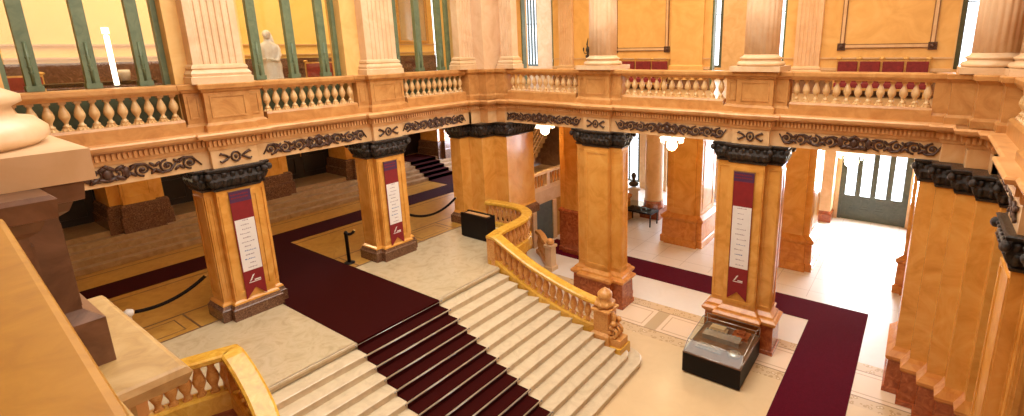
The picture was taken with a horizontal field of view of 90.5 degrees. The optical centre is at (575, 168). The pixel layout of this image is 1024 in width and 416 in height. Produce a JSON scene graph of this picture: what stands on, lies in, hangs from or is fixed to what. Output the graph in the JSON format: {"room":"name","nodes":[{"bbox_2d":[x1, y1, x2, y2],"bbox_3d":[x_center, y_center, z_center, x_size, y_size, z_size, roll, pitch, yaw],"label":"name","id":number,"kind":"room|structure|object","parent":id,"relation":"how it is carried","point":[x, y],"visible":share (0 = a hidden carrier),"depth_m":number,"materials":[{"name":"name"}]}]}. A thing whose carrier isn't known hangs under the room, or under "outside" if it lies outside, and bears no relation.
{"room":"historic interior","nodes":[
{"label":"historic interior","id":0,"kind":"room"},
{"bbox_2d":[101,27,121,87],"bbox_3d":[-11.091,-2.194,12.129,0.320,2.340,0.320,8,16,33],"label":"floor lamp","id":1,"kind":"object","parent":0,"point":[104,30],"visible":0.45,"depth_m":11.99,"materials":[{"name":"white plastic"}]},
{"bbox_2d":[0,0,434,64],"bbox_3d":[-13.514,-5.827,17.059,0.300,7.200,21.500,8,16,33],"label":"wall","id":2,"kind":"structure","parent":0,"point":[47,21],"depth_m":15.68,"materials":[{"name":"paint"}]},
{"bbox_2d":[0,44,435,59],"bbox_3d":[-13.332,-4.088,17.363,0.080,0.430,21.500,8,16,33],"label":"trim","id":3,"kind":"structure","parent":2,"relation":"attached to","point":[0,44],"depth_m":15.57,"materials":[{"name":"stone"}]},
{"bbox_2d":[4,55,436,90],"bbox_3d":[-13.320,-3.033,17.616,0.070,1.500,21.500,8,16,33],"label":"baseboard","id":4,"kind":"structure","parent":2,"relation":"attached to","point":[54,72],"depth_m":15.71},
{"bbox_2d":[395,0,428,42],"bbox_3d":[-8.006,-7.682,24.514,0.080,3.000,1.800,8,16,33],"label":"pilaster","id":5,"kind":"object","parent":2,"relation":"attached to","point":[403,7],"visible":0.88,"depth_m":24.44,"materials":[{"name":"orange stone"}]},
{"bbox_2d":[0,0,461,119],"bbox_3d":[-7.421,-4.106,12.890,0.670,5.600,13.800,8,16,33],"label":"wall","id":6,"kind":"structure","parent":0,"point":[344,10],"depth_m":13.76,"materials":[{"name":"paint"}]},
{"bbox_2d":[0,0,172,130],"bbox_3d":[-9.676,-3.310,9.684,0.190,5.600,2.500,8,16,33],"label":"window","id":7,"kind":"structure","parent":6,"relation":"in","point":[13,8],"depth_m":9.94,"materials":[{"name":"green metal"}]},
{"bbox_2d":[242,0,341,110],"bbox_3d":[-7.435,-4.101,12.870,0.190,5.600,2.550,8,16,33],"label":"window","id":8,"kind":"structure","parent":6,"relation":"in","point":[248,5],"depth_m":13.13,"materials":[{"name":"green metal"}]},
{"bbox_2d":[391,0,452,95],"bbox_3d":[-5.138,-4.912,16.137,0.190,5.600,2.600,8,16,33],"label":"window","id":9,"kind":"structure","parent":6,"relation":"in","point":[414,3],"depth_m":16.72,"materials":[{"name":"green metal"}]},
{"bbox_2d":[470,0,500,68],"bbox_3d":[-3.297,-5.838,17.625,1.050,4.540,1.170,8,16,33],"label":"pilaster","id":10,"kind":"object","parent":6,"relation":"attached to","point":[484,13],"depth_m":17.36,"materials":[{"name":"stone"}]},
{"bbox_2d":[405,132,420,154],"bbox_3d":[-11.996,0.022,23.494,0.300,6.400,31.200,8,16,33],"label":"wall","id":11,"kind":"structure","parent":0,"point":[412,147],"depth_m":27.57,"materials":[{"name":"brown wood"}]},
{"bbox_2d":[59,189,95,228],"bbox_3d":[-17.014,0.426,15.647,0.200,3.310,3.000,8,16,33],"label":"door","id":12,"kind":"structure","parent":11,"relation":"in","point":[80,212],"depth_m":16.70,"materials":[{"name":"brown wood"}]},
{"bbox_2d":[160,175,193,205],"bbox_3d":[-14.675,-0.400,18.974,0.200,3.310,3.000,8,16,33],"label":"door","id":13,"kind":"structure","parent":11,"relation":"in","point":[174,187],"depth_m":18.80,"materials":[{"name":"brown wood"}]},
{"bbox_2d":[76,182,460,342],"bbox_3d":[-8.945,2.547,16.862,6.050,0.024,23.000,8,16,33],"label":"trim","id":14,"kind":"structure","parent":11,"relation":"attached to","point":[183,314],"depth_m":14.93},
{"bbox_2d":[286,148,328,179],"bbox_3d":[-12.364,-1.216,22.260,0.200,3.310,3.000,8,16,33],"label":"door","id":15,"kind":"structure","parent":11,"relation":"in","point":[305,164],"depth_m":22.78,"materials":[{"name":"brown wood"}]},
{"bbox_2d":[75,181,560,341],"bbox_3d":[-10.207,3.404,18.149,9.350,2.240,23.300,8,16,33],"label":"floor","id":16,"kind":"structure","parent":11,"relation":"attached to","point":[332,245],"depth_m":15.54,"materials":[{"name":"stone"}]},
{"bbox_2d":[176,159,288,323],"bbox_3d":[-8.291,1.680,12.369,1.330,3.730,1.690,8,16,33],"label":"pier","id":17,"kind":"object","parent":16,"relation":"on","point":[229,302],"visible":0.86,"depth_m":11.97,"materials":[{"name":"orange stone"}]},
{"bbox_2d":[227,187,266,298],"bbox_3d":[-7.872,1.808,12.106,0.034,2.710,0.500,8,16,33],"label":"banner","id":18,"kind":"object","parent":17,"relation":"attached to","point":[241,205],"visible":1,"depth_m":12.07,"materials":[{"name":"fabric"}]},
{"bbox_2d":[63,153,451,276],"bbox_3d":[-12.852,1.548,19.548,3.000,0.800,23.300,8,16,33],"label":"steps","id":19,"kind":"structure","parent":16,"relation":"on","point":[91,247],"depth_m":17.05,"materials":[{"name":"stone"}]},
{"bbox_2d":[92,178,175,235],"bbox_3d":[-15.004,0.171,16.789,1.880,3.540,1.720,8,16,33],"label":"pier","id":20,"kind":"object","parent":19,"relation":"on","point":[127,208],"visible":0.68,"depth_m":16.45,"materials":[{"name":"orange stone"}]},
{"bbox_2d":[263,156,296,200],"bbox_3d":[-12.664,-0.656,20.116,1.880,3.540,1.720,8,16,33],"label":"pier","id":21,"kind":"object","parent":19,"relation":"on","point":[279,182],"visible":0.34,"depth_m":20.02,"materials":[{"name":"orange stone"}]},
{"bbox_2d":[326,146,356,180],"bbox_3d":[-10.410,-1.452,23.323,1.880,3.540,1.720,8,16,33],"label":"pier","id":22,"kind":"object","parent":19,"relation":"on","point":[340,161],"visible":0.26,"depth_m":22.78,"materials":[{"name":"orange stone"}]},
{"bbox_2d":[404,153,452,184],"bbox_3d":[-7.428,-0.047,25.878,4.200,0.812,1.600,8,16,33],"label":"carpet","id":23,"kind":"object","parent":19,"relation":"on","point":[428,165],"visible":0.88,"depth_m":25.82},
{"bbox_2d":[418,129,450,158],"bbox_3d":[-7.450,-2.497,27.531,1.880,3.540,1.720,8,16,33],"label":"pier","id":24,"kind":"object","parent":19,"relation":"on","point":[433,142],"visible":0.37,"depth_m":27.00,"materials":[{"name":"orange stone"}]},
{"bbox_2d":[79,183,453,298],"bbox_3d":[-10.076,2.384,17.554,1.180,0.014,22.900,8,16,33],"label":"carpet","id":25,"kind":"object","parent":16,"relation":"on","point":[117,288],"visible":0.44,"depth_m":15.44,"materials":[{"name":"carpet"}]},
{"bbox_2d":[344,135,417,262],"bbox_3d":[-5.957,0.856,15.687,1.330,3.730,1.690,8,16,33],"label":"pier","id":26,"kind":"object","parent":16,"relation":"on","point":[369,156],"visible":0.84,"depth_m":15.25,"materials":[{"name":"orange stone"}]},
{"bbox_2d":[83,99,504,189],"bbox_3d":[-6.458,-1.091,14.047,2.000,0.830,13.460,8,16,33],"label":"entablature","id":27,"kind":"object","parent":26,"relation":"on","point":[139,160],"visible":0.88,"depth_m":12.12,"materials":[{"name":"stone"}]},
{"bbox_2d":[11,85,187,146],"bbox_3d":[-9.323,-1.036,9.912,0.400,1.060,2.560,8,16,33],"label":"balustrade","id":28,"kind":"object","parent":27,"relation":"on","point":[85,136],"visible":0.89,"depth_m":9.91,"materials":[{"name":"stone"}]},
{"bbox_2d":[168,80,268,133],"bbox_3d":[-8.144,-1.460,11.623,0.820,1.060,1.780,8,16,33],"label":"pedestal","id":29,"kind":"object","parent":27,"relation":"on","point":[215,107],"visible":0.93,"depth_m":11.32,"materials":[{"name":"stone"}]},
{"bbox_2d":[175,0,253,84],"bbox_3d":[-8.139,-4.172,10.921,0.540,4.540,1.240,8,16,33],"label":"fluted pilaster","id":30,"kind":"object","parent":29,"relation":"on","point":[209,29],"visible":0.99,"depth_m":11.09,"materials":[{"name":"stone"}]},
{"bbox_2d":[261,75,358,123],"bbox_3d":[-6.972,-1.866,13.255,0.400,1.060,2.420,8,16,33],"label":"balustrade","id":31,"kind":"object","parent":27,"relation":"on","point":[313,111],"visible":1,"depth_m":13.08,"materials":[{"name":"stone"}]},
{"bbox_2d":[352,73,407,112],"bbox_3d":[-5.833,-2.276,14.910,0.820,1.060,1.780,8,16,33],"label":"pedestal","id":32,"kind":"object","parent":27,"relation":"on","point":[378,92],"visible":0.95,"depth_m":14.57,"materials":[{"name":"stone"}]},
{"bbox_2d":[354,0,403,74],"bbox_3d":[-5.777,-5.006,14.280,0.540,4.540,1.240,8,16,33],"label":"fluted pilaster","id":33,"kind":"object","parent":32,"relation":"on","point":[374,18],"visible":1,"depth_m":14.38,"materials":[{"name":"stone"}]},
{"bbox_2d":[403,70,466,106],"bbox_3d":[-4.652,-2.685,16.554,0.400,1.060,2.450,8,16,33],"label":"balustrade","id":34,"kind":"object","parent":27,"relation":"on","point":[439,97],"visible":0.98,"depth_m":16.39,"materials":[{"name":"stone"}]},
{"bbox_2d":[461,68,514,100],"bbox_3d":[-3.191,-3.045,17.976,1.600,1.060,1.700,8,16,33],"label":"pedestal","id":35,"kind":"object","parent":27,"relation":"on","point":[483,84],"visible":0.73,"depth_m":17.69,"materials":[{"name":"stone"}]},
{"bbox_2d":[449,0,476,69],"bbox_3d":[-3.900,-5.669,16.949,0.540,4.540,0.880,8,16,33],"label":"fluted pilaster","id":36,"kind":"object","parent":35,"relation":"on","point":[463,59],"visible":1,"depth_m":17.06,"materials":[{"name":"stone"}]},
{"bbox_2d":[496,0,523,68],"bbox_3d":[-2.352,-5.760,17.235,0.780,4.540,0.540,8,16,33],"label":"fluted pilaster","id":37,"kind":"object","parent":35,"relation":"on","point":[509,58],"visible":0.99,"depth_m":17.37,"materials":[{"name":"stone"}]},
{"bbox_2d":[382,159,403,245],"bbox_3d":[-5.560,1.050,15.406,0.034,2.670,0.500,8,16,33],"label":"banner","id":38,"kind":"object","parent":26,"relation":"attached to","point":[390,167],"visible":1,"depth_m":15.38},
{"bbox_2d":[442,122,539,223],"bbox_3d":[-3.091,0.002,19.099,2.160,3.730,3.010,8,16,33],"label":"pier","id":39,"kind":"object","parent":16,"relation":"on","point":[494,160],"visible":0.7,"depth_m":18.54,"materials":[{"name":"orange stone"}]},
{"bbox_2d":[534,126,559,165],"bbox_3d":[-2.286,-1.472,23.842,3.600,3.980,5.900,8,16,33],"label":"wall","id":40,"kind":"structure","parent":0,"point":[549,154],"depth_m":26.71,"materials":[{"name":"brown stone"}]},
{"bbox_2d":[534,168,560,203],"bbox_3d":[-2.242,0.814,23.693,2.980,0.760,4.800,8,16,33],"label":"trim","id":41,"kind":"structure","parent":40,"relation":"attached to","point":[544,193],"depth_m":22.68,"materials":[{"name":"stone"}]},
{"bbox_2d":[534,165,559,187],"bbox_3d":[-1.124,0.299,22.717,0.220,0.660,4.700,8,16,33],"label":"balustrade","id":42,"kind":"object","parent":41,"relation":"on","point":[547,172],"visible":0.44,"depth_m":22.43,"materials":[{"name":"stone"}]},
{"bbox_2d":[527,184,910,415],"bbox_3d":[-0.058,5.289,14.848,31.000,0.200,33.700,8,16,33],"label":"floor","id":43,"kind":"structure","parent":0,"point":[854,268],"depth_m":16.15,"materials":[{"name":"stone"}]},
{"bbox_2d":[212,252,526,415],"bbox_3d":[-5.688,4.518,13.476,3.650,2.100,12.200,8,16,33],"label":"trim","id":44,"kind":"structure","parent":43,"relation":"on","point":[231,412],"depth_m":9.51,"materials":[{"name":"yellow stone"}]},
{"bbox_2d":[148,227,498,409],"bbox_3d":[-5.649,3.433,13.192,3.650,0.140,12.280,8,16,33],"label":"floor","id":45,"kind":"structure","parent":44,"relation":"on","point":[281,341],"depth_m":11.84,"materials":[{"name":"stone"}]},
{"bbox_2d":[269,268,499,389],"bbox_3d":[-4.172,3.619,12.112,0.065,0.045,6.780,8,16,33],"label":"trim","id":46,"kind":"structure","parent":45,"relation":"attached to","point":[281,382],"depth_m":10.70,"materials":[{"name":"stone"}]},
{"bbox_2d":[460,209,495,241],"bbox_3d":[-3.338,1.938,17.195,1.240,0.850,0.400,8,16,33],"label":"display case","id":47,"kind":"object","parent":45,"relation":"on","point":[474,224],"visible":0.84,"depth_m":16.98,"materials":[{"name":"black laminate"}]},
{"bbox_2d":[271,273,640,415],"bbox_3d":[-2.436,5.011,11.237,4.284,2.080,9.591,8,16,33],"label":"staircase","id":48,"kind":"structure","parent":43,"relation":"on","point":[572,371],"depth_m":12.49,"materials":[{"name":"stone"}]},
{"bbox_2d":[145,344,279,415],"bbox_3d":[-5.911,4.998,8.082,4.020,2.674,2.429,8,16,33],"label":"balustrade","id":49,"kind":"object","parent":48,"relation":"on","point":[244,390],"visible":0.77,"depth_m":9.07,"materials":[{"name":"stone"}]},
{"bbox_2d":[274,242,552,415],"bbox_3d":[-5.148,4.555,12.952,12.557,2.254,2.465,8,16,33],"label":"carpet","id":50,"kind":"object","parent":48,"relation":"on","point":[372,311],"visible":1,"depth_m":11.95,"materials":[{"name":"carpet"}]},
{"bbox_2d":[484,199,596,331],"bbox_3d":[-1.826,3.052,16.009,2.283,2.674,6.286,-9,16,-31],"label":"balustrade","id":51,"kind":"object","parent":48,"relation":"on","point":[508,244],"visible":0.98,"depth_m":14.61,"materials":[{"name":"stone"}]},
{"bbox_2d":[591,287,629,355],"bbox_3d":[0.966,4.209,14.047,0.964,1.880,0.625,8,16,33],"label":"newel post","id":52,"kind":"object","parent":48,"relation":"on","point":[608,327],"visible":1,"depth_m":13.89,"materials":[{"name":"stone"}]},
{"bbox_2d":[531,198,556,248],"bbox_3d":[-1.398,2.417,22.562,0.120,1.860,1.700,8,16,33],"label":"trim","id":53,"kind":"structure","parent":43,"relation":"on","point":[554,201],"depth_m":22.16,"materials":[{"name":"stone"}]},
{"bbox_2d":[537,200,552,238],"bbox_3d":[-1.423,2.413,22.578,0.060,1.860,1.200,8,16,33],"label":"door","id":54,"kind":"structure","parent":53,"relation":"attached to","point":[544,215],"depth_m":22.62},
{"bbox_2d":[535,229,557,271],"bbox_3d":[-1.314,3.185,20.522,0.570,1.305,2.132,-7,15,-23],"label":"balustrade","id":55,"kind":"object","parent":43,"relation":"on","point":[546,250],"visible":1,"depth_m":19.83,"materials":[{"name":"stone"}]},
{"bbox_2d":[558,127,578,255],"bbox_3d":[0.017,0.393,21.127,1.320,6.420,1.060,8,16,33],"label":"pier","id":56,"kind":"object","parent":43,"relation":"on","point":[569,239],"visible":0.51,"depth_m":20.94,"materials":[{"name":"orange stone"}]},
{"bbox_2d":[569,128,635,309],"bbox_3d":[0.978,1.578,17.053,2.120,5.970,1.520,8,16,33],"label":"pier","id":57,"kind":"object","parent":43,"relation":"on","point":[602,156],"visible":0.88,"depth_m":16.56,"materials":[{"name":"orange stone"}]},
{"bbox_2d":[628,172,639,217],"bbox_3d":[2.980,1.307,25.944,0.650,2.326,0.650,0,13,6],"label":"bust","id":58,"kind":"object","parent":43,"relation":"on","point":[633,187],"visible":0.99,"depth_m":25.71,"materials":[{"name":"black stone"}]},
{"bbox_2d":[639,134,666,220],"bbox_3d":[3.987,-0.690,25.426,1.200,6.420,1.200,8,16,33],"label":"round column","id":59,"kind":"structure","parent":43,"relation":"on","point":[654,166],"depth_m":25.32,"materials":[{"name":"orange stone"}]},
{"bbox_2d":[660,138,715,248],"bbox_3d":[5.125,0.036,22.299,1.960,6.420,2.220,8,16,33],"label":"pier","id":60,"kind":"object","parent":43,"relation":"on","point":[688,221],"visible":0.76,"depth_m":21.77,"materials":[{"name":"orange stone"}]},
{"bbox_2d":[554,239,867,415],"bbox_3d":[0.637,5.248,14.511,12.510,0.014,12.960,8,16,33],"label":"carpet","id":61,"kind":"object","parent":43,"relation":"on","point":[818,378],"visible":0.92,"depth_m":14.39,"materials":[{"name":"carpet"}]},
{"bbox_2d":[682,312,760,389],"bbox_3d":[3.991,4.880,13.733,1.540,0.992,1.820,8,16,33],"label":"display case","id":62,"kind":"object","parent":43,"relation":"on","point":[722,369],"visible":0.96,"depth_m":13.22,"materials":[{"name":"black laminate"}]},
{"bbox_2d":[682,321,759,370],"bbox_3d":[3.989,4.766,13.706,1.540,0.025,1.820,8,16,33],"label":"cover","id":63,"kind":"object","parent":62,"relation":"on","point":[723,360],"depth_m":13.36,"materials":[{"name":"clear glass"}]},
{"bbox_2d":[702,327,741,348],"bbox_3d":[4.012,4.634,13.820,1.000,0.180,0.320,8,16,33],"label":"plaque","id":64,"kind":"object","parent":62,"relation":"on","point":[714,335],"visible":1,"depth_m":13.76,"materials":[{"name":"metal"}]},
{"bbox_2d":[701,140,795,356],"bbox_3d":[4.917,2.143,14.423,2.120,5.970,1.520,8,16,33],"label":"pier","id":65,"kind":"object","parent":43,"relation":"on","point":[759,309],"visible":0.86,"depth_m":13.94,"materials":[{"name":"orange stone"}]},
{"bbox_2d":[727,171,755,301],"bbox_3d":[4.540,1.903,13.898,0.580,3.750,0.034,8,16,33],"label":"banner","id":66,"kind":"object","parent":65,"relation":"hanging from","point":[743,187],"visible":1,"depth_m":13.86,"materials":[{"name":"fabric"}]},
{"bbox_2d":[778,148,824,272],"bbox_3d":[8.717,0.552,19.901,1.960,6.420,2.220,8,16,33],"label":"pier","id":67,"kind":"object","parent":43,"relation":"on","point":[799,248],"visible":0.51,"depth_m":19.26,"materials":[{"name":"orange stone"}]},
{"bbox_2d":[818,150,837,222],"bbox_3d":[12.423,-0.613,24.566,0.720,6.420,1.020,8,16,33],"label":"pilaster","id":68,"kind":"object","parent":43,"relation":"on","point":[826,211],"visible":0.59,"depth_m":24.55,"materials":[{"name":"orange stone"}]},
{"bbox_2d":[891,175,917,295],"bbox_3d":[12.404,1.137,17.204,1.960,6.420,2.220,8,16,33],"label":"pier","id":69,"kind":"object","parent":43,"relation":"on","point":[903,245],"visible":0.2,"depth_m":17.39,"materials":[{"name":"orange stone"}]},
{"bbox_2d":[881,158,1008,415],"bbox_3d":[8.926,2.828,11.288,3.030,5.970,3.310,8,16,33],"label":"pier","id":70,"kind":"object","parent":43,"relation":"on","point":[934,348],"visible":0.65,"depth_m":10.95,"materials":[{"name":"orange stone"}]},
{"bbox_2d":[488,99,998,174],"bbox_3d":[3.475,-1.255,14.107,15.100,0.830,2.100,8,16,33],"label":"entablature","id":71,"kind":"object","parent":70,"relation":"on","point":[907,139],"visible":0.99,"depth_m":12.94,"materials":[{"name":"stone"}]},
{"bbox_2d":[507,68,577,102],"bbox_3d":[-1.115,-2.868,17.096,2.920,1.060,0.400,8,16,33],"label":"balustrade","id":72,"kind":"object","parent":71,"relation":"on","point":[540,94],"visible":1,"depth_m":16.95,"materials":[{"name":"stone"}]},
{"bbox_2d":[573,69,626,104],"bbox_3d":[0.795,-2.599,15.845,1.780,1.060,0.820,8,16,33],"label":"pedestal","id":73,"kind":"object","parent":71,"relation":"on","point":[600,87],"visible":0.85,"depth_m":15.50,"materials":[{"name":"stone"}]},
{"bbox_2d":[576,0,629,69],"bbox_3d":[0.822,-5.347,15.293,1.240,4.540,1.240,8,16,33],"label":"fluted column","id":74,"kind":"structure","parent":73,"relation":"on","point":[602,13],"depth_m":15.24,"materials":[{"name":"stone"}]},
{"bbox_2d":[621,69,726,110],"bbox_3d":[2.770,-2.310,14.503,3.130,1.060,0.400,8,16,33],"label":"balustrade","id":75,"kind":"object","parent":71,"relation":"on","point":[703,102],"visible":1,"depth_m":14.32,"materials":[{"name":"stone"}]},
{"bbox_2d":[722,70,793,113],"bbox_3d":[4.768,-2.029,13.193,1.780,1.060,0.820,8,16,33],"label":"pedestal","id":76,"kind":"object","parent":71,"relation":"on","point":[746,92],"visible":0.92,"depth_m":12.88,"materials":[{"name":"stone"}]},
{"bbox_2d":[729,0,790,71],"bbox_3d":[4.794,-4.777,12.642,1.240,4.540,1.240,8,16,33],"label":"fluted column","id":77,"kind":"structure","parent":76,"relation":"on","point":[763,17],"depth_m":12.62,"materials":[{"name":"stone"}]},
{"bbox_2d":[788,71,936,121],"bbox_3d":[6.668,-1.750,11.901,2.950,1.060,0.400,8,16,33],"label":"balustrade","id":78,"kind":"object","parent":71,"relation":"on","point":[867,110],"visible":1,"depth_m":11.72,"materials":[{"name":"stone"}]},
{"bbox_2d":[930,72,1022,132],"bbox_3d":[8.333,-1.391,10.282,1.890,1.060,1.700,8,16,33],"label":"pedestal","id":79,"kind":"object","parent":71,"relation":"on","point":[977,101],"visible":0.91,"depth_m":10.18,"materials":[{"name":"stone"}]},
{"bbox_2d":[956,0,1023,74],"bbox_3d":[8.725,-4.221,10.053,1.240,4.540,1.240,8,16,33],"label":"fluted column","id":80,"kind":"structure","parent":79,"relation":"on","point":[999,29],"depth_m":10.12,"materials":[{"name":"stone"}]},
{"bbox_2d":[1004,36,1023,76],"bbox_3d":[8.917,-3.997,9.100,1.240,4.540,1.240,8,16,33],"label":"fluted column","id":81,"kind":"structure","parent":79,"relation":"on","point":[1016,69],"depth_m":9.58,"materials":[{"name":"stone"}]},
{"bbox_2d":[970,212,1023,415],"bbox_3d":[6.706,3.755,7.527,1.520,5.970,2.120,8,16,33],"label":"pier","id":82,"kind":"object","parent":43,"relation":"on","point":[999,388],"visible":0.84,"depth_m":7.08,"materials":[{"name":"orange stone"}]},
{"bbox_2d":[954,129,1023,234],"bbox_3d":[4.755,0.980,4.624,2.000,0.830,13.450,8,16,33],"label":"entablature","id":83,"kind":"object","parent":82,"relation":"on","point":[1011,176],"visible":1,"depth_m":7.57,"materials":[{"name":"stone"}]},
{"bbox_2d":[1006,77,1023,148],"bbox_3d":[7.611,-0.921,8.350,0.400,1.060,2.500,8,16,33],"label":"balustrade","id":84,"kind":"object","parent":83,"relation":"on","point":[1014,130],"visible":0.97,"depth_m":8.88,"materials":[{"name":"stone"}]},
{"bbox_2d":[515,0,961,83],"bbox_3d":[5.195,-6.753,19.765,30.600,7.200,0.500,8,16,33],"label":"wall","id":85,"kind":"structure","parent":0,"point":[641,23],"depth_m":17.31,"materials":[{"name":"paint"}]},
{"bbox_2d":[520,0,553,83],"bbox_3d":[-1.662,-6.918,24.785,2.000,5.400,0.842,8,16,33],"label":"door","id":86,"kind":"structure","parent":85,"relation":"in","point":[522,2],"depth_m":25.04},
{"bbox_2d":[557,0,574,68],"bbox_3d":[-0.468,-6.894,23.313,1.000,4.900,0.380,8,16,33],"label":"fluted pilaster","id":87,"kind":"object","parent":85,"relation":"attached to","point":[565,7],"visible":0.76,"depth_m":23.40,"materials":[{"name":"stone"}]},
{"bbox_2d":[617,0,669,52],"bbox_3d":[2.721,-6.779,21.113,2.700,3.700,0.118,8,16,33],"label":"trim","id":88,"kind":"structure","parent":85,"relation":"attached to","point":[666,48],"depth_m":20.89,"materials":[{"name":"stone"}]},
{"bbox_2d":[668,0,705,79],"bbox_3d":[4.473,-6.091,20.050,1.470,5.000,0.240,8,16,33],"label":"pilaster","id":89,"kind":"object","parent":85,"relation":"attached to","point":[688,16],"visible":0.8,"depth_m":20.15,"materials":[{"name":"stone"}]},
{"bbox_2d":[515,75,932,106],"bbox_3d":[-0.228,-1.193,13.108,30.300,0.380,33.300,8,16,33],"label":"trim","id":90,"kind":"structure","parent":85,"relation":"attached to","point":[885,99],"depth_m":18.05,"materials":[{"name":"stone"}]},
{"bbox_2d":[7,72,46,92],"bbox_3d":[-15.383,-1.948,13.661,0.720,1.280,1.710,8,16,33],"label":"bench","id":91,"kind":"object","parent":90,"relation":"on","point":[16,83],"visible":0.19,"depth_m":13.94,"materials":[{"name":"fabric"}]},
{"bbox_2d":[42,80,156,87],"bbox_3d":[-11.932,-1.640,12.621,0.600,1.060,2.300,8,16,33],"label":"console table","id":92,"kind":"object","parent":90,"relation":"on","point":[78,84],"visible":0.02,"depth_m":12.08,"materials":[{"name":"black laminate"}]},
{"bbox_2d":[260,30,283,79],"bbox_3d":[-8.733,-2.786,14.469,0.691,2.341,0.719,-5,14,-17],"label":"statue","id":93,"kind":"object","parent":90,"relation":"on","point":[271,52],"visible":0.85,"depth_m":14.23,"materials":[{"name":"white stone"}]},
{"bbox_2d":[619,58,669,89],"bbox_3d":[2.716,-4.029,21.262,2.410,1.280,0.720,8,16,33],"label":"bench","id":94,"kind":"object","parent":90,"relation":"on","point":[651,64],"visible":0.59,"depth_m":21.12,"materials":[{"name":"fabric"}]},
{"bbox_2d":[831,57,932,99],"bbox_3d":[9.921,-2.995,16.452,2.760,1.280,0.720,8,16,33],"label":"bench","id":95,"kind":"object","parent":90,"relation":"on","point":[842,65],"visible":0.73,"depth_m":16.45,"materials":[{"name":"fabric"}]},
{"bbox_2d":[837,61,857,81],"bbox_3d":[9.251,-3.312,17.181,0.592,0.700,0.060,8,16,33],"label":"cushion","id":96,"kind":"object","parent":95,"relation":"on","point":[842,66],"depth_m":17.12,"materials":[{"name":"fabric"}]},
{"bbox_2d":[859,61,879,81],"bbox_3d":[9.798,-3.233,16.816,0.592,0.700,0.060,8,16,33],"label":"cushion","id":97,"kind":"object","parent":95,"relation":"on","point":[864,66],"depth_m":16.75,"materials":[{"name":"fabric"}]},
{"bbox_2d":[833,82,925,89],"bbox_3d":[9.905,-2.735,16.484,2.590,0.160,0.590,8,16,33],"label":"seat cushion","id":98,"kind":"object","parent":95,"relation":"on","point":[922,86],"depth_m":16.25,"materials":[{"name":"fabric"}]},
{"bbox_2d":[882,61,903,82],"bbox_3d":[10.345,-3.155,16.451,0.592,0.700,0.060,8,16,33],"label":"cushion","id":99,"kind":"object","parent":95,"relation":"on","point":[887,66],"depth_m":16.38,"materials":[{"name":"fabric"}]},
{"bbox_2d":[906,61,928,82],"bbox_3d":[10.892,-3.076,16.086,0.592,0.700,0.060,8,16,33],"label":"cushion","id":100,"kind":"object","parent":95,"relation":"on","point":[911,66],"depth_m":16.02,"materials":[{"name":"fabric"}]},
{"bbox_2d":[553,68,934,97],"bbox_3d":[5.324,-3.556,20.101,15.500,0.820,0.090,8,16,33],"label":"baseboard","id":101,"kind":"structure","parent":85,"relation":"attached to","point":[811,83],"depth_m":18.20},
{"bbox_2d":[709,0,787,89],"bbox_3d":[6.541,-5.661,18.977,2.750,5.400,0.280,8,16,33],"label":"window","id":102,"kind":"structure","parent":85,"relation":"in","point":[714,19],"depth_m":19.68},
{"bbox_2d":[552,57,952,71],"bbox_3d":[5.306,-4.171,19.942,15.500,0.450,0.120,8,16,33],"label":"trim","id":103,"kind":"structure","parent":85,"relation":"attached to","point":[706,68],"depth_m":16.96,"materials":[{"name":"stone"}]},
{"bbox_2d":[790,0,824,70],"bbox_3d":[8.203,-5.650,17.525,1.080,4.900,0.380,8,16,33],"label":"fluted pilaster","id":104,"kind":"object","parent":85,"relation":"attached to","point":[810,16],"visible":0.74,"depth_m":17.69,"materials":[{"name":"stone"}]},
{"bbox_2d":[837,0,941,50],"bbox_3d":[10.145,-5.714,16.157,2.820,3.700,0.118,8,16,33],"label":"trim","id":105,"kind":"structure","parent":85,"relation":"attached to","point":[932,45],"depth_m":16.44,"materials":[{"name":"stone"}]},
{"bbox_2d":[528,0,962,228],"bbox_3d":[9.223,-4.933,26.553,31.000,14.000,0.400,8,16,33],"label":"wall","id":106,"kind":"structure","parent":0,"point":[735,11],"depth_m":26.80,"materials":[{"name":"paint"}]},
{"bbox_2d":[526,0,537,65],"bbox_3d":[-2.999,-9.405,34.038,1.300,4.800,0.160,8,16,33],"label":"window","id":107,"kind":"structure","parent":106,"relation":"in","point":[531,2],"depth_m":34.02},
{"bbox_2d":[837,155,913,227],"bbox_3d":[14.411,0.228,24.187,2.900,4.900,0.160,8,16,33],"label":"door","id":108,"kind":"structure","parent":106,"relation":"in","point":[887,211],"depth_m":24.35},
{"bbox_2d":[953,0,979,68],"bbox_3d":[17.379,-6.480,20.434,2.750,4.800,0.160,8,16,33],"label":"window","id":109,"kind":"structure","parent":106,"relation":"in","point":[965,2],"depth_m":21.29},
{"bbox_3d":[-10.476,2.609,8.597,2.160,3.730,3.010,8,16,33],"label":"pier","id":110,"kind":"object","parent":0,"visible":0},
{"bbox_2d":[87,295,192,415],"bbox_3d":[-5.175,1.143,4.568,15.100,0.830,2.100,8,16,33],"label":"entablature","id":111,"kind":"object","parent":110,"relation":"on","point":[144,369],"visible":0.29,"depth_m":2.82,"materials":[{"name":"stone"}]},
{"bbox_2d":[0,181,116,365],"bbox_3d":[-3.266,0.578,2.736,1.780,1.060,0.820,8,16,33],"label":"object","id":112,"kind":"object","parent":111,"relation":"on","point":[32,216],"visible":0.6,"depth_m":2.63,"materials":[{"name":"brown stone"}]},
{"bbox_2d":[0,88,96,193],"bbox_3d":[-3.473,-2.650,1.768,1.339,5.675,1.389,8,16,33],"label":"fluted column","id":113,"kind":"structure","parent":112,"relation":"on","point":[30,157],"depth_m":2.52,"materials":[{"name":"stone"}]},
{"bbox_2d":[0,219,129,415],"bbox_3d":[-1.165,0.972,0.956,3.300,1.055,0.570,9,17,36],"label":"balustrade","id":114,"kind":"object","parent":111,"relation":"on","point":[46,369],"visible":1,"depth_m":1.07,"materials":[{"name":"stone"}]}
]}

